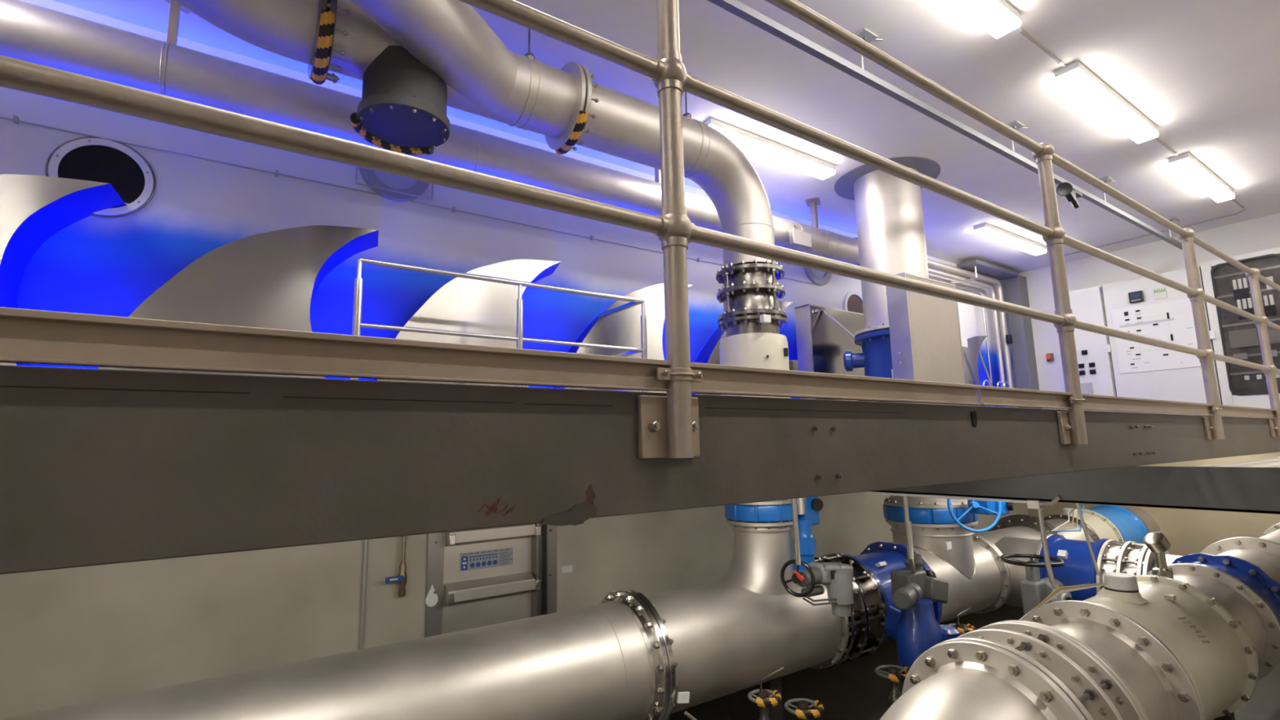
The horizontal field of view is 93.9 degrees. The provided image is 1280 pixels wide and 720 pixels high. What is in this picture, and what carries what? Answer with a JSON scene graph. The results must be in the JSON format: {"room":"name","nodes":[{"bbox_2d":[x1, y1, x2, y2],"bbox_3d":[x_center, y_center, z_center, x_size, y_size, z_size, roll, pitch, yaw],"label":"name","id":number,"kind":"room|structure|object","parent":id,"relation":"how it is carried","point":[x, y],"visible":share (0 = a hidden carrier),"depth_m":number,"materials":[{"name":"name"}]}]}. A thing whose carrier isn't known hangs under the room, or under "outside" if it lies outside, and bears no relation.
{"room":"mechanical room","nodes":[
{"label":"mechanical room","id":0,"kind":"room"},
{"bbox_2d":[0,0,1027,718],"bbox_3d":[-0.034,0.573,5.340,14.400,4.810,0.200,4,-10,-34],"label":"wall","id":1,"kind":"structure","parent":0,"point":[73,635],"depth_m":3.78,"materials":[{"name":"white paint"}]},
{"bbox_2d":[44,136,155,217],"bbox_3d":[-3.036,-1.035,3.381,0.470,0.470,0.032,4,-10,-34],"label":"air vent","id":2,"kind":"object","parent":1,"relation":"in","point":[116,163],"visible":0.83,"depth_m":3.40,"materials":[{"name":"white"}]},
{"bbox_2d":[359,539,368,649],"bbox_3d":[-1.773,1.691,3.820,0.025,2.230,0.026,4,-10,-34],"label":"conduit","id":3,"kind":"object","parent":1,"relation":"attached to","point":[366,541],"visible":0.48,"depth_m":3.84,"materials":[{"name":"grey metal"}]},
{"bbox_2d":[355,166,433,201],"bbox_3d":[-1.759,-1.386,4.315,0.526,0.490,0.040,4,-10,-34],"label":"port","id":4,"kind":"object","parent":1,"relation":"attached to","point":[390,187],"visible":0.48,"depth_m":4.29,"materials":[{"name":"grey paint"}]},
{"bbox_2d":[385,535,407,596],"bbox_3d":[-1.596,1.073,3.976,0.068,0.970,0.148,-5,-9,23],"label":"valve","id":5,"kind":"object","parent":1,"relation":"attached to","point":[402,579],"visible":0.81,"depth_m":3.95,"materials":[{"name":"metal"}]},
{"bbox_2d":[0,115,819,285],"bbox_3d":[-1.861,-1.173,4.217,9.500,0.035,0.030,4,-10,-34],"label":"cable","id":6,"kind":"object","parent":1,"relation":"attached to","point":[15,120],"visible":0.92,"depth_m":3.94,"materials":[{"name":"grey plastic"}]},
{"bbox_2d":[424,523,556,637],"bbox_3d":[-1.019,1.746,4.272,0.982,2.220,0.124,4,-10,-34],"label":"door","id":7,"kind":"structure","parent":1,"relation":"attached to","point":[476,578],"depth_m":4.29,"materials":[{"name":"silver metal"}]},
{"bbox_2d":[461,553,497,570],"bbox_3d":[-1.150,1.444,4.291,0.265,0.094,0.002,4,-10,-34],"label":"print","id":8,"kind":"object","parent":7,"relation":"attached to","point":[469,562],"depth_m":4.29,"materials":[{"name":"blue paper"}]},
{"bbox_2d":[561,564,572,573],"bbox_3d":[-0.570,1.634,4.673,0.095,0.050,0.005,4,-10,-34],"label":"tag","id":9,"kind":"object","parent":1,"relation":"attached to","point":[565,569],"visible":1,"depth_m":4.67,"materials":[{"name":"white"}]},
{"bbox_2d":[803,266,831,285],"bbox_3d":[2.057,-1.106,6.913,0.500,0.500,0.030,4,-10,-34],"label":"port","id":10,"kind":"object","parent":1,"relation":"attached to","point":[816,277],"visible":0.41,"depth_m":6.87,"materials":[{"name":"grey paint"}]},
{"bbox_2d":[843,291,863,313],"bbox_3d":[2.601,-0.619,7.215,0.436,0.436,0.022,4,-10,-34],"label":"air vent","id":11,"kind":"object","parent":1,"relation":"in","point":[852,302],"visible":0.51,"depth_m":7.21,"materials":[{"name":"white metal"}]},
{"bbox_2d":[873,466,1279,514],"bbox_3d":[2.809,0.592,2.735,0.080,0.202,7.250,4,-10,-34],"label":"girder","id":12,"kind":"object","parent":1,"relation":"attached to","point":[1231,489],"visible":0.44,"depth_m":3.03,"materials":[{"name":"grey metal"}]},
{"bbox_2d":[880,492,1061,510],"bbox_3d":[2.032,0.870,3.785,0.051,0.088,1.128,4,-10,-34],"label":"rail","id":13,"kind":"object","parent":12,"relation":"attached to","point":[1037,504],"visible":1,"depth_m":3.58,"materials":[{"name":"white"}]},
{"bbox_2d":[1037,509,1063,595],"bbox_3d":[2.326,1.067,3.394,0.087,0.508,0.035,-2,-8,4],"label":"spindle","id":14,"kind":"object","parent":13,"relation":"hanging from","point":[1046,553],"visible":0.8,"depth_m":3.38,"materials":[{"name":"silver metal"}]},
{"bbox_2d":[53,0,1279,273],"bbox_3d":[2.042,-2.350,2.615,14.400,0.200,7.750,4,-10,-34],"label":"ceiling","id":15,"kind":"structure","parent":0,"point":[1205,73],"depth_m":4.40,"materials":[{"name":"paint"}]},
{"bbox_2d":[0,0,859,266],"bbox_3d":[-1.463,-1.627,4.093,9.960,0.657,0.366,4,-10,-34],"label":"pipe","id":16,"kind":"object","parent":15,"relation":"hanging from","point":[30,33],"visible":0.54,"depth_m":3.47,"materials":[{"name":"silver metal"}]},
{"bbox_2d":[788,225,811,248],"bbox_3d":[1.551,-1.223,5.869,0.260,0.240,0.106,4,-10,-34],"label":"junction box","id":17,"kind":"object","parent":16,"relation":"attached to","point":[797,237],"visible":1,"depth_m":5.80,"materials":[{"name":"metal"}]},
{"bbox_2d":[173,0,775,266],"bbox_3d":[-1.191,-1.547,2.599,1.588,1.260,5.892,-7,-10,32],"label":"pipe","id":18,"kind":"object","parent":15,"relation":"hanging from","point":[414,60],"visible":0.94,"depth_m":3.12,"materials":[{"name":"silver metal"}]},
{"bbox_2d":[702,117,835,179],"bbox_3d":[1.149,-1.801,5.190,1.530,0.105,0.144,4,-10,-34],"label":"ceiling light","id":19,"kind":"object","parent":15,"relation":"attached to","point":[748,142],"visible":0.73,"depth_m":5.14,"materials":[{"name":"white plastic"}]},
{"bbox_2d":[707,0,1182,249],"bbox_3d":[1.105,-1.937,3.593,13.400,0.315,0.150,4,-10,-34],"label":"rail","id":20,"kind":"object","parent":15,"relation":"hanging from","point":[735,7],"visible":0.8,"depth_m":3.93,"materials":[{"name":"grey metal"}]},
{"bbox_2d":[1056,182,1082,208],"bbox_3d":[3.895,-1.488,5.373,0.458,0.202,0.114,4,-10,-34],"label":"spotlight","id":21,"kind":"object","parent":20,"relation":"attached to","point":[1065,188],"visible":1,"depth_m":5.28,"materials":[{"name":"grey metal"}]},
{"bbox_2d":[944,0,1021,38],"bbox_3d":[1.613,-2.096,3.236,1.590,0.105,0.144,4,-10,-34],"label":"ceiling light","id":22,"kind":"object","parent":15,"relation":"attached to","point":[998,18],"visible":1,"depth_m":3.51,"materials":[{"name":"white plastic"}]},
{"bbox_2d":[973,222,1046,255],"bbox_3d":[4.742,-1.521,7.627,1.630,0.105,0.144,4,-10,-34],"label":"ceiling light","id":23,"kind":"object","parent":15,"relation":"attached to","point":[985,230],"visible":1,"depth_m":7.49,"materials":[{"name":"white plastic"}]},
{"bbox_2d":[1014,26,1066,66],"bbox_3d":[2.612,-2.061,3.920,0.800,0.016,0.024,4,-10,-34],"label":"cable","id":24,"kind":"object","parent":15,"relation":"attached to","point":[1019,29],"visible":0.8,"depth_m":3.92,"materials":[{"name":"grey plastic"}]},
{"bbox_2d":[1054,60,1158,143],"bbox_3d":[3.620,-1.939,4.597,1.610,0.105,0.144,4,-10,-34],"label":"ceiling light","id":25,"kind":"object","parent":15,"relation":"attached to","point":[1075,77],"visible":1,"depth_m":4.45,"materials":[{"name":"white plastic"}]},
{"bbox_2d":[1046,198,1245,255],"bbox_3d":[6.104,-1.623,7.421,0.948,0.016,1.913,4,-10,-34],"label":"cable","id":26,"kind":"object","parent":15,"relation":"attached to","point":[1233,199],"visible":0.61,"depth_m":7.33,"materials":[{"name":"grey plastic"}]},
{"bbox_2d":[1154,137,1178,156],"bbox_3d":[4.619,-1.904,5.281,0.780,0.016,0.024,4,-10,-34],"label":"cable","id":27,"kind":"object","parent":15,"relation":"attached to","point":[1175,153],"visible":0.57,"depth_m":5.34,"materials":[{"name":"grey plastic"}]},
{"bbox_2d":[1168,152,1235,202],"bbox_3d":[5.594,-1.785,5.936,1.550,0.105,0.144,4,-10,-34],"label":"ceiling light","id":28,"kind":"object","parent":15,"relation":"attached to","point":[1185,165],"visible":1,"depth_m":5.79,"materials":[{"name":"white plastic"}]},
{"bbox_2d":[667,604,1279,719],"bbox_3d":[2.145,2.557,1.899,14.400,0.200,7.750,4,-10,-34],"label":"floor","id":29,"kind":"structure","parent":0,"point":[852,690],"depth_m":5.34,"materials":[{"name":"black concrete"}]},
{"bbox_2d":[729,675,782,719],"bbox_3d":[0.768,2.412,3.945,0.120,0.735,0.500,4,-10,-34],"label":"support","id":30,"kind":"object","parent":29,"relation":"on","point":[741,708],"visible":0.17,"depth_m":3.93,"materials":[{"name":"grey metal"}]},
{"bbox_2d":[747,666,783,719],"bbox_3d":[0.788,2.312,3.583,0.259,0.827,0.202,0,-8,-6],"label":"valve","id":31,"kind":"object","parent":29,"relation":"on","point":[763,700],"visible":1,"depth_m":3.59,"materials":[{"name":"metal"}]},
{"bbox_2d":[784,697,823,719],"bbox_3d":[1.037,2.448,3.727,0.240,0.590,0.242,4,-10,-34],"label":"valve","id":32,"kind":"object","parent":29,"relation":"on","point":[802,712],"visible":1,"depth_m":3.73,"materials":[{"name":"metal"}]},
{"bbox_2d":[875,664,909,705],"bbox_3d":[1.824,2.501,4.238,0.260,0.600,0.262,4,-10,-34],"label":"valve","id":33,"kind":"object","parent":29,"relation":"on","point":[894,677],"visible":0.59,"depth_m":4.24,"materials":[{"name":"metal"}]},
{"bbox_2d":[902,620,947,674],"bbox_3d":[2.420,2.541,5.065,0.120,0.735,0.500,4,-10,-34],"label":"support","id":34,"kind":"object","parent":29,"relation":"on","point":[945,623],"visible":0.02,"depth_m":4.97,"materials":[{"name":"grey metal"}]},
{"bbox_2d":[946,606,975,635],"bbox_3d":[2.604,2.436,4.758,0.262,0.847,0.212,-1,-8,-5],"label":"valve","id":35,"kind":"object","parent":29,"relation":"on","point":[963,628],"visible":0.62,"depth_m":4.79,"materials":[{"name":"metal"}]},
{"bbox_2d":[880,640,1085,719],"bbox_3d":[1.085,1.816,2.125,1.007,1.375,0.790,4,-10,-34],"label":"foreground elbow","id":36,"kind":"object","parent":29,"relation":"on","point":[957,679],"visible":0.98,"depth_m":2.29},
{"bbox_2d":[928,621,1144,719],"bbox_3d":[1.602,1.568,2.523,0.465,0.800,0.800,4,-10,-34],"label":"joint","id":37,"kind":"object","parent":36,"relation":"attached to","point":[1097,693],"visible":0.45,"depth_m":2.43,"materials":[{"name":"silver metal"}]},
{"bbox_2d":[990,600,1204,719],"bbox_3d":[2.054,1.603,2.829,0.684,0.800,0.800,4,-10,-34],"label":"pipe","id":38,"kind":"object","parent":37,"relation":"attached to","point":[1161,686],"visible":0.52,"depth_m":2.75,"materials":[{"name":"silver metal"}]},
{"bbox_2d":[1018,572,1259,719],"bbox_3d":[2.710,1.618,3.288,1.059,0.860,0.797,4,-10,-34],"label":"meter","id":39,"kind":"object","parent":38,"relation":"attached to","point":[1218,655],"visible":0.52,"depth_m":3.19,"materials":[{"name":"beige metal"}]},
{"bbox_2d":[1141,532,1279,684],"bbox_3d":[3.427,1.592,3.780,0.731,1.010,0.770,4,-10,-34],"label":"pipe","id":40,"kind":"object","parent":39,"relation":"attached to","point":[1256,619],"visible":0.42,"depth_m":3.70,"materials":[{"name":"silver metal"}]},
{"bbox_2d":[1168,552,1279,661],"bbox_3d":[3.945,1.751,4.112,0.549,0.755,0.755,4,-10,-34],"label":"valve","id":41,"kind":"object","parent":40,"relation":"attached to","point":[1268,588],"visible":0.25,"depth_m":4.08,"materials":[{"name":"blue metal"}]},
{"bbox_2d":[1213,711,1235,719],"bbox_3d":[3.401,2.301,3.648,0.120,0.760,0.450,4,-10,-34],"label":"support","id":42,"kind":"object","parent":29,"relation":"on","point":[1231,717],"visible":0.02,"depth_m":3.53,"materials":[{"name":"grey"}]},
{"bbox_2d":[973,514,1099,610],"bbox_3d":[3.977,2.058,6.218,2.135,0.860,0.860,4,-10,-34],"label":"pipe","id":43,"kind":"object","parent":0,"point":[1019,526],"visible":0.23,"depth_m":6.29,"materials":[{"name":"silver metal"}]},
{"bbox_2d":[884,518,1009,624],"bbox_3d":[2.632,1.869,5.319,1.228,0.938,0.770,4,-10,-34],"label":"pipe","id":44,"kind":"object","parent":43,"relation":"attached to","point":[975,573],"visible":0.59,"depth_m":5.07,"materials":[{"name":"silver metal"}]},
{"bbox_2d":[842,541,959,668],"bbox_3d":[1.909,1.859,4.565,0.847,0.776,1.193,4,-10,-34],"label":"valve","id":45,"kind":"object","parent":44,"relation":"attached to","point":[915,629],"visible":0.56,"depth_m":4.11,"materials":[{"name":"blue metal"}]},
{"bbox_2d":[890,553,948,609],"bbox_3d":[1.913,1.547,4.187,0.667,0.343,0.256,6,-11,-40],"label":"gearbox","id":46,"kind":"object","parent":45,"relation":"attached to","point":[908,588],"visible":0.88,"depth_m":4.17,"materials":[{"name":"grey paint"}]},
{"bbox_2d":[902,493,916,573],"bbox_3d":[1.875,1.020,4.200,0.043,0.945,0.106,-9,-11,42],"label":"spindle","id":47,"kind":"object","parent":46,"relation":"on","point":[909,543],"visible":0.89,"depth_m":4.15,"materials":[{"name":"metal"}]},
{"bbox_2d":[883,495,1013,550],"bbox_3d":[2.630,1.286,5.208,0.770,0.572,1.136,0,-8,-9],"label":"valve","id":48,"kind":"object","parent":44,"relation":"on","point":[949,515],"visible":0.74,"depth_m":5.00,"materials":[{"name":"blue metal"}]},
{"bbox_2d":[884,493,968,508],"bbox_3d":[2.595,1.017,5.430,0.750,0.620,0.750,4,-10,-34],"label":"upper neck","id":49,"kind":"object","parent":48,"relation":"on","point":[893,500],"visible":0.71,"depth_m":5.12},
{"bbox_2d":[995,533,1052,608],"bbox_3d":[3.591,1.955,5.460,0.740,0.740,0.428,4,-10,-34],"label":"pipe","id":50,"kind":"object","parent":43,"relation":"attached to","point":[1006,544],"visible":0.14,"depth_m":5.36,"materials":[{"name":"silver metal"}]},
{"bbox_2d":[999,534,1111,615],"bbox_3d":[3.601,1.901,5.090,1.159,0.756,0.619,4,-10,-34],"label":"valve","id":51,"kind":"object","parent":50,"relation":"attached to","point":[1071,562],"visible":0.44,"depth_m":4.94,"materials":[{"name":"blue metal"}]},
{"bbox_2d":[1075,502,1099,575],"bbox_3d":[3.329,1.318,4.451,0.106,0.544,0.029,-3,-8,10],"label":"spindle","id":52,"kind":"object","parent":51,"relation":"attached to","point":[1077,505],"visible":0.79,"depth_m":4.44,"materials":[{"name":"silver metal"}]},
{"bbox_2d":[1095,539,1149,594],"bbox_3d":[4.017,1.856,4.843,0.750,0.750,0.360,4,-10,-34],"label":"joint","id":53,"kind":"object","parent":51,"relation":"attached to","point":[1113,556],"visible":0.33,"depth_m":4.78,"materials":[{"name":"silver metal"}]},
{"bbox_2d":[1051,504,1124,545],"bbox_3d":[4.670,2.038,6.658,1.641,0.893,0.824,4,-10,-34],"label":"meter","id":54,"kind":"object","parent":43,"relation":"attached to","point":[1103,527],"visible":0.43,"depth_m":6.82,"materials":[{"name":"beige metal"}]},
{"bbox_2d":[1080,504,1149,547],"bbox_3d":[5.689,2.191,7.380,0.868,0.750,0.750,4,-10,-34],"label":"valve","id":55,"kind":"object","parent":54,"relation":"attached to","point":[1131,527],"visible":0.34,"depth_m":7.25,"materials":[{"name":"blue metal"}]},
{"bbox_2d":[1001,213,1279,555],"bbox_3d":[7.957,0.537,6.238,0.200,4.810,7.750,4,-10,-34],"label":"wall","id":56,"kind":"structure","parent":0,"point":[1260,233],"depth_m":7.71,"materials":[{"name":"white paint"}]},
{"bbox_2d":[1045,353,1053,360],"bbox_3d":[6.059,-0.043,8.851,0.079,0.110,0.090,4,-10,-34],"label":"emergency stop button","id":57,"kind":"object","parent":56,"relation":"attached to","point":[1050,357],"visible":1,"depth_m":8.83,"materials":[{"name":"red plastic"}]},
{"bbox_2d":[1123,506,1159,533],"bbox_3d":[6.277,2.237,7.778,0.626,0.720,0.720,4,-10,-34],"label":"pipe","id":58,"kind":"object","parent":56,"relation":"attached to","point":[1151,524],"visible":0.12,"depth_m":7.69,"materials":[{"name":"silver metal"}]},
{"bbox_3d":[7.104,1.998,6.254,0.998,0.660,0.660,4,-10,-34],"label":"pipe","id":59,"kind":"object","parent":56,"relation":"attached to","visible":0},
{"bbox_2d":[1200,522,1279,582],"bbox_3d":[5.424,1.866,5.115,3.071,0.790,0.790,4,-10,-34],"label":"pipe","id":60,"kind":"object","parent":59,"relation":"attached to","point":[1263,552],"visible":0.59,"depth_m":4.76,"materials":[{"name":"silver metal"}]},
{"bbox_2d":[1142,548,1182,574],"bbox_3d":[4.180,1.818,4.607,0.740,0.740,0.280,4,-10,-34],"label":"pipe","id":61,"kind":"object","parent":60,"relation":"attached to","point":[1149,556],"visible":0.16,"depth_m":4.62,"materials":[{"name":"silver metal"}]},
{"bbox_2d":[1192,456,1279,467],"bbox_3d":[5.650,0.637,4.003,6.100,0.042,1.530,4,-10,-34],"label":"floor","id":62,"kind":"structure","parent":0,"point":[1272,462],"depth_m":3.05,"materials":[{"name":"grey concrete"}]},
{"bbox_3d":[0.973,0.473,3.867,14.000,0.070,3.365,4,-10,-34],"label":"deck","id":63,"kind":"object","parent":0,"visible":0},
{"bbox_2d":[0,173,125,366],"bbox_3d":[-3.437,-0.303,2.852,1.390,1.356,0.247,4,-10,-34],"label":"panel","id":64,"kind":"object","parent":63,"relation":"on","point":[33,209],"visible":0.67,"depth_m":3.07,"materials":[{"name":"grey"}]},
{"bbox_2d":[97,225,378,378],"bbox_3d":[-2.326,-0.217,3.606,1.390,1.356,0.247,4,-10,-34],"label":"panel","id":65,"kind":"object","parent":63,"relation":"on","point":[272,280],"visible":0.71,"depth_m":3.54,"materials":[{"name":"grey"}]},
{"bbox_2d":[373,259,560,386],"bbox_3d":[-1.215,-0.130,4.359,1.390,1.356,0.247,4,-10,-34],"label":"panel","id":66,"kind":"object","parent":63,"relation":"on","point":[462,304],"visible":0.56,"depth_m":4.29,"materials":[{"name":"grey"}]},
{"bbox_2d":[350,257,648,391],"bbox_3d":[-0.912,0.012,4.088,2.027,0.985,0.662,4,-10,-34],"label":"railing","id":67,"kind":"object","parent":63,"relation":"on","point":[357,300],"visible":0.57,"depth_m":3.80,"materials":[{"name":"metal"}]},
{"bbox_2d":[553,283,692,392],"bbox_3d":[-0.104,-0.043,5.113,1.390,1.356,0.247,4,-10,-34],"label":"panel","id":68,"kind":"object","parent":63,"relation":"on","point":[622,328],"visible":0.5,"depth_m":5.01,"materials":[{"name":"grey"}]},
{"bbox_2d":[0,364,1279,574],"bbox_3d":[1.913,0.337,2.496,14.000,0.243,0.096,4,-10,-34],"label":"girder","id":69,"kind":"object","parent":63,"relation":"attached to","point":[98,466],"visible":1,"depth_m":0.92,"materials":[{"name":"grey metal"}]},
{"bbox_2d":[0,0,1279,458],"bbox_3d":[1.736,-0.268,2.398,13.480,1.194,0.089,4,-10,-34],"label":"handrail","id":70,"kind":"object","parent":69,"relation":"attached to","point":[668,424],"visible":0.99,"depth_m":1.18,"materials":[{"name":"metal"}]},
{"bbox_2d":[691,301,793,395],"bbox_3d":[1.006,0.043,5.866,1.390,1.356,0.247,4,-10,-34],"label":"panel","id":71,"kind":"object","parent":63,"relation":"on","point":[709,353],"visible":0.1,"depth_m":5.61,"materials":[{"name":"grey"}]},
{"bbox_2d":[717,314,798,398],"bbox_3d":[0.844,0.099,4.350,0.504,0.815,0.532,4,-10,-34],"label":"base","id":72,"kind":"object","parent":63,"relation":"on","point":[755,340],"visible":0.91,"depth_m":4.19,"materials":[{"name":"beige metal"}]},
{"bbox_2d":[715,258,786,322],"bbox_3d":[0.824,-0.470,4.445,0.504,0.430,0.505,4,-10,-34],"label":"joint","id":73,"kind":"object","parent":72,"relation":"attached to","point":[753,288],"visible":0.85,"depth_m":4.27,"materials":[{"name":"metal"}]},
{"bbox_2d":[791,498,800,564],"bbox_3d":[0.917,0.840,3.564,0.045,0.731,0.031,4,-10,-34],"label":"spindle","id":74,"kind":"object","parent":63,"relation":"attached to","point":[794,511],"visible":0.66,"depth_m":3.53,"materials":[{"name":"metal"}]},
{"bbox_2d":[794,304,864,400],"bbox_3d":[2.178,0.092,6.021,1.075,1.257,0.567,4,-10,-34],"label":"machine housing","id":75,"kind":"object","parent":63,"relation":"on","point":[824,335],"visible":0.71,"depth_m":5.98,"materials":[{"name":"metal"}]},
{"bbox_2d":[843,328,895,402],"bbox_3d":[2.450,0.094,5.660,0.816,0.653,0.877,4,-10,-34],"label":"valve","id":76,"kind":"object","parent":63,"relation":"on","point":[876,359],"visible":0.19,"depth_m":5.52,"materials":[{"name":"blue metal"}]},
{"bbox_2d":[834,156,940,337],"bbox_3d":[2.443,-1.000,5.796,0.970,1.568,0.970,4,-10,-34],"label":"duct","id":77,"kind":"object","parent":76,"relation":"on","point":[890,224],"visible":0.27,"depth_m":5.59,"materials":[{"name":"silver metal"}]},
{"bbox_2d":[885,271,968,405],"bbox_3d":[2.429,-0.046,5.190,0.810,1.280,0.317,4,-10,-34],"label":"cabinet","id":78,"kind":"object","parent":63,"relation":"on","point":[926,341],"visible":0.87,"depth_m":5.01,"materials":[{"name":"metal"}]},
{"bbox_2d":[928,267,1008,407],"bbox_3d":[4.532,-0.098,8.320,1.994,2.200,0.070,4,-10,-34],"label":"conduit","id":79,"kind":"object","parent":63,"relation":"on","point":[993,295],"visible":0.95,"depth_m":8.82,"materials":[{"name":"silver metal"}]},
{"bbox_2d":[927,258,1013,407],"bbox_3d":[4.626,-0.150,8.393,2.224,2.319,0.090,4,-10,-34],"label":"conduit","id":80,"kind":"object","parent":63,"relation":"on","point":[999,291],"visible":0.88,"depth_m":8.93,"materials":[{"name":"silver metal"}]},
{"bbox_2d":[1005,334,1013,343],"bbox_3d":[5.520,-0.311,8.945,0.100,0.130,0.050,4,-10,-34],"label":"valve","id":81,"kind":"object","parent":80,"relation":"attached to","point":[1009,337],"visible":1,"depth_m":8.92,"materials":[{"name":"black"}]},
{"bbox_2d":[961,335,986,406],"bbox_3d":[4.339,0.304,8.126,1.390,1.356,0.247,4,-10,-34],"label":"panel","id":82,"kind":"object","parent":63,"relation":"on","point":[970,354],"visible":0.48,"depth_m":8.14,"materials":[{"name":"grey metal"}]},
{"bbox_2d":[960,334,968,347],"bbox_3d":[4.341,-0.254,8.026,0.170,0.160,0.015,4,-10,-34],"label":"plate","id":83,"kind":"object","parent":82,"relation":"attached to","point":[964,339],"visible":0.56,"depth_m":8.02,"materials":[{"name":"white"}]},
{"bbox_2d":[955,287,992,385],"bbox_3d":[4.386,-0.026,8.207,1.636,2.031,0.032,4,-10,-34],"label":"conduit","id":84,"kind":"object","parent":63,"relation":"on","point":[957,288],"visible":0.38,"depth_m":8.67,"materials":[{"name":"metal"}]},
{"bbox_2d":[977,350,992,386],"bbox_3d":[4.667,0.117,8.110,0.283,0.475,0.024,4,-10,-34],"label":"hooks","id":85,"kind":"object","parent":63,"relation":"on","point":[988,381],"depth_m":8.11,"materials":[{"name":"metal"}]},
{"bbox_2d":[950,258,1041,408],"bbox_3d":[5.085,-0.170,8.585,2.002,2.395,0.270,4,-10,-34],"label":"duct","id":86,"kind":"object","parent":63,"relation":"on","point":[1024,363],"visible":0.8,"depth_m":8.98,"materials":[{"name":"grey metal"}]},
{"bbox_2d":[956,258,1019,280],"bbox_3d":[5.133,-1.319,8.802,1.270,0.060,0.270,4,-10,-34],"label":"tray","id":87,"kind":"object","parent":86,"relation":"on","point":[983,268],"depth_m":8.71,"materials":[{"name":"grey metal"}]},
{"bbox_2d":[996,380,1010,387],"bbox_3d":[5.054,0.339,8.341,0.375,0.086,0.024,4,-10,-34],"label":"hooks","id":88,"kind":"object","parent":63,"relation":"on","point":[1002,384],"depth_m":8.34,"materials":[{"name":"metal"}]},
{"bbox_2d":[1068,285,1119,412],"bbox_3d":[6.245,-0.015,8.222,0.455,1.935,0.510,4,-10,-34],"label":"tall cabinet","id":89,"kind":"object","parent":63,"relation":"on","point":[1093,350],"visible":0.48,"depth_m":8.09,"materials":[{"name":"metal"}]},
{"bbox_2d":[1102,266,1222,415],"bbox_3d":[6.678,-0.114,7.602,0.448,1.935,1.045,4,-10,-34],"label":"control panel","id":90,"kind":"object","parent":63,"relation":"on","point":[1144,306],"visible":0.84,"depth_m":7.54,"materials":[{"name":"paint"}]},
{"bbox_2d":[1200,246,1279,418],"bbox_3d":[7.220,-0.256,6.846,0.418,1.975,0.925,4,-10,-34],"label":"tall cabinet","id":91,"kind":"object","parent":63,"relation":"on","point":[1237,336],"visible":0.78,"depth_m":6.90,"materials":[{"name":"metal"}]},
{"bbox_3d":[-3.771,-0.379,-1.717,0.200,4.810,7.750,4,-10,-34],"label":"wall","id":92,"kind":"structure","parent":0,"visible":0},
{"bbox_2d":[0,589,689,719],"bbox_3d":[-2.488,1.551,1.824,6.134,0.770,0.785,4,-10,-34],"label":"pipe","id":93,"kind":"object","parent":92,"relation":"attached to","point":[607,660],"visible":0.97,"depth_m":2.76,"materials":[{"name":"silver metal"}]},
{"bbox_2d":[684,711,697,719],"bbox_3d":[0.413,2.133,3.253,0.413,0.512,0.018,4,-10,-34],"label":"tube","id":94,"kind":"object","parent":93,"relation":"attached to","point":[686,713],"visible":1,"depth_m":3.18,"materials":[{"name":"silver metal"}]},
{"bbox_2d":[623,519,848,719],"bbox_3d":[0.605,1.627,3.958,1.602,1.108,0.770,4,-10,-34],"label":"pipe","id":95,"kind":"object","parent":93,"relation":"attached to","point":[729,633],"visible":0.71,"depth_m":3.72,"materials":[{"name":"silver metal"}]},
{"bbox_2d":[724,503,792,521],"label":"valve","id":96,"kind":"object","parent":95,"relation":"attached to","point":[732,512],"depth_m":4.00,"materials":[{"name":"blue metal"}]},
{"bbox_2d":[737,498,791,506],"bbox_3d":[0.850,0.798,4.260,0.490,0.453,0.490,4,-10,-34],"label":"upper neck","id":97,"kind":"object","parent":96,"relation":"on","point":[788,501],"visible":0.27,"depth_m":4.00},
{"bbox_2d":[796,496,823,564],"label":"valve","id":98,"kind":"object","parent":96,"relation":"attached to","point":[808,508],"depth_m":4.10,"materials":[{"name":"blue metal"}]},
{"bbox_2d":[780,559,853,617],"bbox_3d":[1.142,1.405,3.733,0.557,0.370,0.230,4,-10,-34],"label":"gearbox","id":99,"kind":"object","parent":95,"relation":"attached to","point":[837,577],"visible":0.99,"depth_m":3.69,"materials":[{"name":"grey paint"}]},
{"bbox_2d":[809,553,888,669],"bbox_3d":[1.392,1.856,4.464,0.470,0.746,0.751,4,-10,-34],"label":"joint","id":100,"kind":"object","parent":95,"relation":"attached to","point":[867,620],"visible":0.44,"depth_m":4.27,"materials":[{"name":"metal"}]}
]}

